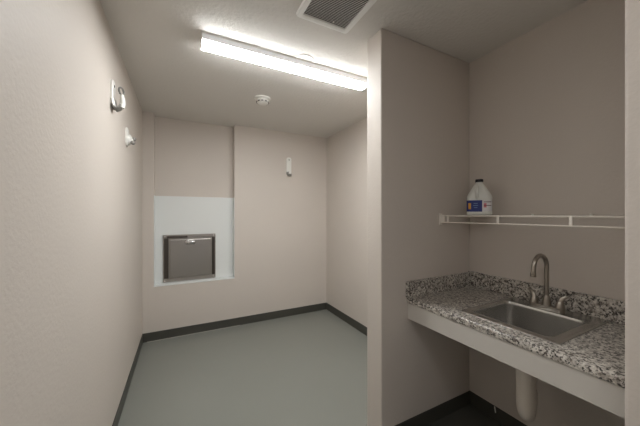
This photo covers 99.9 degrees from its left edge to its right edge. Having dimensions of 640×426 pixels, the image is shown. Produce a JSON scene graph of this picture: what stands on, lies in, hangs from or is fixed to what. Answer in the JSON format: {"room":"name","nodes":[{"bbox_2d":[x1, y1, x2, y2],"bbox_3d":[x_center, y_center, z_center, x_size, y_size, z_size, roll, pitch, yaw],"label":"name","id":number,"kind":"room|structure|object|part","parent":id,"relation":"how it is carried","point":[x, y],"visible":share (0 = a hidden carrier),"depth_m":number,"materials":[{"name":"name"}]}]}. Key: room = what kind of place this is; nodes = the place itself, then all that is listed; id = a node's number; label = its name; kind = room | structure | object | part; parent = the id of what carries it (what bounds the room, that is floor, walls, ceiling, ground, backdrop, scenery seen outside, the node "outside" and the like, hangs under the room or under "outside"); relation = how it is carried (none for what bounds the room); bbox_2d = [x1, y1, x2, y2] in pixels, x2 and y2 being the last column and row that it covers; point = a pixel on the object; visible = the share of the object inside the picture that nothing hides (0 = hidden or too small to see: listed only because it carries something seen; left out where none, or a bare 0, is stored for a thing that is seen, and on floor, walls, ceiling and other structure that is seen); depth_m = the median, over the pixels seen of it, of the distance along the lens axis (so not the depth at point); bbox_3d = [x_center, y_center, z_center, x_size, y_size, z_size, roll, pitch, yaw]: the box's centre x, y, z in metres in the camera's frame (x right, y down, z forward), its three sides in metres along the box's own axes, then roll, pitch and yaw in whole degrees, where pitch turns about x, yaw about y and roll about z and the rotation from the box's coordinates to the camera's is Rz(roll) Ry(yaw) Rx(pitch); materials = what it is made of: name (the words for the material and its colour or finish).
{"room":"utility room","nodes":[
{"label":"utility room","id":0,"kind":"room"},
{"bbox_2d":[0,0,141,425],"bbox_3d":[-0.899,0.138,0.807,0.120,2.440,5.097,0,0,-27],"label":"wall","id":1,"kind":"structure","parent":0,"point":[71,183],"depth_m":0.96,"materials":[{"name":"beige paint"}]},
{"bbox_2d":[110,79,125,111],"bbox_3d":[-1.208,-0.701,1.606,0.081,0.182,0.078,0,0,-27],"label":"wall hook","id":2,"kind":"object","parent":1,"relation":"attached to","point":[113,103],"visible":0.99,"depth_m":1.59,"materials":[{"name":"white plastic"}]},
{"bbox_3d":[-1.228,-0.710,1.596,0.014,0.165,0.075,0,0,-27],"label":"plate","id":3,"kind":"part","parent":2,"relation":"part of","materials":[{"name":"white plastic"}]},
{"bbox_3d":[-1.189,-0.675,1.616,0.038,0.084,0.045,0,0,-27],"label":"arm","id":4,"kind":"part","parent":2,"relation":"part of","materials":[{"name":"white plastic"}]},
{"bbox_2d":[112,334,142,425],"bbox_3d":[-0.801,1.310,0.753,0.006,0.096,4.671,0,0,-27],"label":"baseboard","id":5,"kind":"structure","parent":1,"relation":"attached to","point":[125,392],"depth_m":2.02,"materials":[{"name":"grey plastic"}]},
{"bbox_2d":[125,127,135,146],"bbox_3d":[-1.430,-0.577,2.031,0.069,0.140,0.090,0,0,-27],"label":"wall hook","id":6,"kind":"object","parent":1,"relation":"attached to","point":[129,139],"visible":1,"depth_m":2.00,"materials":[{"name":"white plastic"}]},
{"bbox_3d":[-1.448,-0.577,2.022,0.012,0.140,0.090,0,0,-27],"label":"plate","id":7,"kind":"part","parent":6,"relation":"part of","materials":[{"name":"white plastic"}]},
{"bbox_2d":[142,111,325,333],"bbox_3d":[-0.958,0.138,3.472,2.205,2.440,0.300,0,0,-27],"label":"wall","id":8,"kind":"structure","parent":0,"point":[280,219],"depth_m":3.33,"materials":[{"name":"beige paint"}]},
{"bbox_2d":[154,195,234,286],"bbox_3d":[-1.432,0.291,3.119,0.837,0.983,0.112,0,0,-27],"label":"panel","id":9,"kind":"object","parent":8,"relation":"attached to","point":[173,215],"visible":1,"depth_m":3.16,"materials":[{"name":"white paint"}]},
{"bbox_2d":[163,234,215,282],"bbox_3d":[-1.496,0.500,3.106,0.549,0.528,0.052,0,0,-27],"label":"hatch","id":10,"kind":"object","parent":9,"relation":"attached to","point":[184,255],"visible":1,"depth_m":3.10,"materials":[{"name":"grey metal"}]},
{"bbox_3d":[-1.498,0.500,3.123,0.449,0.444,0.017,0,0,-27],"label":"door","id":11,"kind":"part","parent":10,"relation":"part of","materials":[{"name":"silver metal"}]},
{"bbox_3d":[-1.429,0.779,3.114,0.837,0.008,0.100,0,0,-27],"label":"sill","id":12,"kind":"part","parent":9,"relation":"part of","materials":[{"name":"white paint"}]},
{"bbox_2d":[150,325,238,341],"bbox_3d":[-1.404,1.356,3.066,0.960,0.002,0.004,0,0,-27],"label":"trim","id":13,"kind":"structure","parent":8,"relation":"attached to","point":[237,325],"depth_m":3.03,"materials":[{"name":"grey rubber"}]},
{"bbox_2d":[143,303,325,342],"bbox_3d":[-0.888,1.310,3.336,2.205,0.096,0.006,0,0,-27],"label":"baseboard","id":14,"kind":"structure","parent":8,"relation":"attached to","point":[158,335],"depth_m":3.23,"materials":[{"name":"grey plastic"}]},
{"bbox_2d":[286,157,291,176],"bbox_3d":[-0.404,-0.623,3.558,0.071,0.256,0.069,0,0,-27],"label":"wall hook","id":15,"kind":"object","parent":8,"relation":"attached to","point":[288,160],"visible":1,"depth_m":3.56,"materials":[{"name":"white plastic"}]},
{"bbox_2d":[118,309,502,425],"bbox_3d":[0.135,1.406,1.337,2.445,0.103,5.097,0,0,-27],"label":"floor","id":16,"kind":"structure","parent":0,"point":[305,369],"depth_m":2.21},
{"bbox_2d":[100,0,587,137],"bbox_3d":[0.135,-1.132,1.337,2.445,0.100,5.097,0,0,-27],"label":"ceiling","id":17,"kind":"structure","parent":0,"point":[157,41],"depth_m":1.73,"materials":[{"name":"paint"}]},
{"bbox_2d":[254,95,270,104],"bbox_3d":[-0.538,-1.055,2.522,0.148,0.054,0.148,0,0,-27],"label":"smoke detector","id":18,"kind":"object","parent":17,"relation":"attached to","point":[260,99],"visible":1,"depth_m":2.48,"materials":[{"name":"white plastic"}]},
{"bbox_2d":[200,31,366,90],"bbox_3d":[-0.175,-1.054,1.913,1.228,0.057,0.112,0,0,-27],"label":"light","id":19,"kind":"object","parent":17,"relation":"attached to","point":[209,42],"visible":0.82,"depth_m":1.82,"materials":[{"name":"white plastic"}]},
{"bbox_2d":[296,0,376,33],"bbox_3d":[0.086,-1.075,1.390,0.330,0.015,0.327,0,0,-27],"label":"ceiling vent","id":20,"kind":"object","parent":17,"relation":"in","point":[341,16],"visible":1,"depth_m":1.44,"materials":[{"name":"white metal"}]},
{"bbox_2d":[367,28,468,425],"bbox_3d":[0.682,0.138,1.806,0.804,2.440,0.140,0,0,-27],"label":"wall","id":21,"kind":"structure","parent":0,"point":[418,94],"depth_m":1.67,"materials":[{"name":"beige paint"}]},
{"bbox_2d":[395,391,469,425],"bbox_3d":[0.717,1.310,1.742,0.800,0.096,0.006,0,0,-27],"label":"baseboard","id":22,"kind":"structure","parent":21,"relation":"attached to","point":[450,406],"depth_m":1.77,"materials":[{"name":"grey plastic"}]},
{"bbox_2d":[326,0,624,425],"bbox_3d":[1.170,0.138,1.867,0.120,2.440,5.097,0,0,-27],"label":"wall","id":23,"kind":"structure","parent":0,"point":[547,105],"depth_m":1.55,"materials":[{"name":"beige paint"}]},
{"bbox_2d":[326,303,366,335],"bbox_3d":[0.549,1.310,2.942,0.006,0.096,2.005,0,0,-27],"label":"baseboard","id":24,"kind":"structure","parent":23,"relation":"attached to","point":[363,329],"depth_m":3.34,"materials":[{"name":"grey plastic"}]},
{"bbox_2d":[470,391,526,425],"bbox_3d":[1.289,1.310,1.497,0.006,0.096,0.950,0,0,-27],"label":"baseboard","id":25,"kind":"structure","parent":23,"relation":"attached to","point":[481,404],"depth_m":1.77,"materials":[{"name":"grey plastic"}]},
{"bbox_2d":[406,271,624,418],"bbox_3d":[1.016,0.524,1.358,0.617,0.236,0.960,0,0,-27],"label":"countertop","id":26,"kind":"structure","parent":23,"relation":"attached to","point":[590,366],"depth_m":1.22,"materials":[{"name":"stone"}]},
{"bbox_2d":[461,297,607,344],"bbox_3d":[1.053,0.598,1.344,0.500,0.190,0.417,0,0,-27],"label":"sink","id":27,"kind":"object","parent":26,"relation":"in","point":[514,313],"visible":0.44,"depth_m":1.39,"materials":[{"name":"grey metal"}]},
{"bbox_2d":[516,369,537,421],"bbox_3d":[1.122,0.875,1.456,0.093,0.339,0.409,0,0,39],"label":"drain pipe","id":28,"kind":"object","parent":27,"relation":"attached to","point":[526,391],"visible":0.59,"depth_m":1.30,"materials":[{"name":"beige"}]},
{"bbox_2d":[527,253,568,313],"bbox_3d":[1.171,0.356,1.442,0.183,0.300,0.163,0,0,2],"label":"faucet","id":29,"kind":"object","parent":26,"relation":"on","point":[559,307],"visible":1,"depth_m":1.42,"materials":[{"name":"silver metal"}]},
{"bbox_3d":[1.186,0.452,1.493,0.042,0.071,0.052,0,0,15],"label":"handle","id":30,"kind":"part","parent":29,"relation":"part of","materials":[{"name":"silver metal"}]},
{"bbox_3d":[1.154,0.347,1.409,0.170,0.282,0.042,0,0,-27],"label":"spout","id":31,"kind":"part","parent":29,"relation":"part of","materials":[{"name":"silver metal"}]},
{"bbox_3d":[1.211,0.496,1.438,0.052,0.020,0.156,0,0,-27],"label":"plate","id":32,"kind":"part","parent":29,"relation":"part of","materials":[{"name":"silver metal"}]},
{"bbox_3d":[1.241,0.452,1.385,0.052,0.071,0.042,0,0,20],"label":"handle","id":33,"kind":"part","parent":29,"relation":"part of","materials":[{"name":"silver metal"}]},
{"bbox_2d":[439,213,624,228],"bbox_3d":[1.147,0.034,1.425,0.323,0.076,0.959,0,0,-27],"label":"wire shelf","id":34,"kind":"object","parent":23,"relation":"attached to","point":[441,217],"visible":0.96,"depth_m":1.37,"materials":[{"name":"white metal"}]},
{"bbox_2d":[467,179,491,214],"bbox_3d":[1.010,-0.106,1.708,0.140,0.228,0.134,0,0,31],"label":"plastic jug","id":35,"kind":"object","parent":34,"relation":"on","point":[479,199],"visible":0.98,"depth_m":1.67,"materials":[{"name":"white plastic"}]},
{"bbox_3d":[0.978,-0.139,1.677,0.022,0.093,0.048,0,0,31],"label":"handle","id":36,"kind":"part","parent":35,"relation":"part of","materials":[{"name":"white plastic"}]},
{"bbox_3d":[1.014,0.054,1.356,0.007,0.007,0.956,0,0,-27],"label":"rail","id":37,"kind":"part","parent":34,"relation":"part of","materials":[{"name":"beige plastic"}]},
{"bbox_3d":[1.016,0.012,1.357,0.007,0.007,0.956,0,0,-27],"label":"rail","id":38,"kind":"part","parent":34,"relation":"part of","materials":[{"name":"beige plastic"}]},
{"bbox_3d":[1.156,0.017,1.428,0.006,0.006,0.956,0,0,-27],"label":"rail","id":39,"kind":"part","parent":34,"relation":"part of","materials":[{"name":"beige plastic"}]},
{"bbox_2d":[625,0,639,425],"bbox_3d":[1.509,0.138,0.191,0.804,2.440,1.564,0,0,-27],"label":"wall","id":40,"kind":"structure","parent":0,"point":[632,7],"depth_m":0.69,"materials":[{"name":"beige paint"}]}
]}

